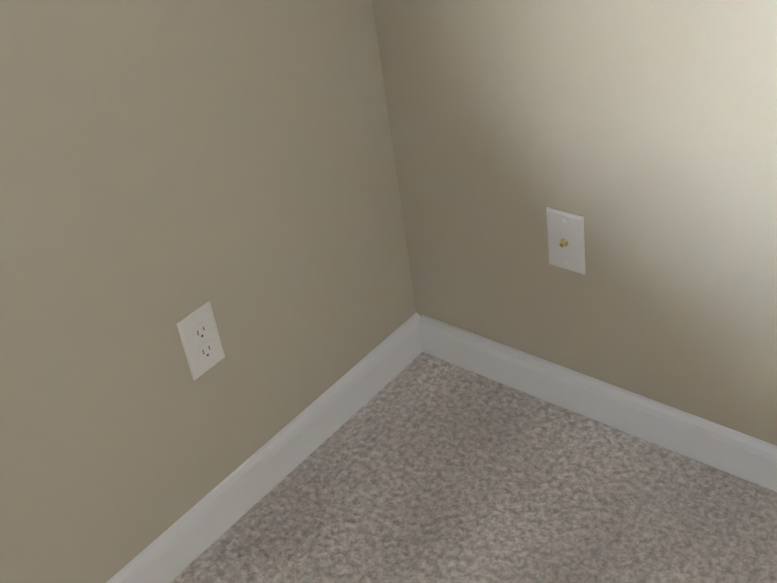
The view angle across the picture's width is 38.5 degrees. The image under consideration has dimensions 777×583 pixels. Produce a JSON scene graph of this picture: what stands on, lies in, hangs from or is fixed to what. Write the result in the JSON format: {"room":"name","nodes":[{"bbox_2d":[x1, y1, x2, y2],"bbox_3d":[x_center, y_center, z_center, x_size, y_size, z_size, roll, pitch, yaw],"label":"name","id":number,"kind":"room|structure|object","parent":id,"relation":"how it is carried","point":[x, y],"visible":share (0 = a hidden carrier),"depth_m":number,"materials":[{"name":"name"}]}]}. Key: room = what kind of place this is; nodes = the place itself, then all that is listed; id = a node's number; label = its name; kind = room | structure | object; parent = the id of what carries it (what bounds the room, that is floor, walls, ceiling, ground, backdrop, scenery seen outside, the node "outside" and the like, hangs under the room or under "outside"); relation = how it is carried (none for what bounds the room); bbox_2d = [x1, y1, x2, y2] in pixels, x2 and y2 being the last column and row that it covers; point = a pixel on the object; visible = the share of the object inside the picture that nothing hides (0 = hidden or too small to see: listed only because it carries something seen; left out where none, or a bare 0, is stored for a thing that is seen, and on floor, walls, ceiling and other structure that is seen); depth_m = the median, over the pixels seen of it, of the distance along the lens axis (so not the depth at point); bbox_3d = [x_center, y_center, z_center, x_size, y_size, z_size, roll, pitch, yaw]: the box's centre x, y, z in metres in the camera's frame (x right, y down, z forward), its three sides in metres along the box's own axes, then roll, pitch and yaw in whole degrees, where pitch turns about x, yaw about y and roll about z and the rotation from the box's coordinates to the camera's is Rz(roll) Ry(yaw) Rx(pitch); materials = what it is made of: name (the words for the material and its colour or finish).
{"room":"empty carpeted room","nodes":[
{"label":"empty carpeted room","id":0,"kind":"room"},
{"bbox_2d":[0,0,415,582],"bbox_3d":[-1.102,-0.113,0.751,0.180,2.440,3.040,20,44,35],"label":"wall","id":1,"kind":"structure","parent":0,"point":[166,166],"depth_m":1.69,"materials":[{"name":"beige paint"}]},
{"bbox_2d":[176,301,224,380],"bbox_3d":[-0.297,0.080,1.777,0.008,0.114,0.070,20,44,35],"label":"electrical outlet","id":2,"kind":"object","parent":1,"relation":"attached to","point":[200,340],"visible":1,"depth_m":1.77,"materials":[{"name":"white plastic"}]},
{"bbox_2d":[106,312,421,582],"bbox_3d":[-0.876,0.865,1.371,0.014,0.088,3.040,20,44,35],"label":"baseboard","id":3,"kind":"structure","parent":1,"relation":"attached to","point":[178,546],"depth_m":2.00,"materials":[{"name":"white wood"}]},
{"bbox_2d":[170,352,776,582],"bbox_3d":[0.991,1.616,0.064,5.170,0.100,3.400,20,44,35],"label":"floor","id":4,"kind":"structure","parent":0,"point":[422,467],"depth_m":1.91,"materials":[{"name":"carpet"}]},
{"bbox_2d":[372,0,776,445],"bbox_3d":[1.828,-0.243,0.283,5.170,2.440,0.180,20,44,35],"label":"wall","id":5,"kind":"structure","parent":0,"point":[640,136],"depth_m":1.78,"materials":[{"name":"beige paint"}]},
{"bbox_2d":[546,207,584,274],"bbox_3d":[0.295,-0.082,1.872,0.070,0.114,0.016,20,44,35],"label":"outlet","id":6,"kind":"object","parent":5,"relation":"attached to","point":[566,244],"visible":1,"depth_m":1.87,"materials":[{"name":"white plastic"}]},
{"bbox_2d":[419,314,776,491],"bbox_3d":[1.386,0.564,1.292,3.406,0.088,0.014,20,44,35],"label":"baseboard","id":7,"kind":"structure","parent":5,"relation":"attached to","point":[730,451],"depth_m":2.01,"materials":[{"name":"white wood"}]}
]}

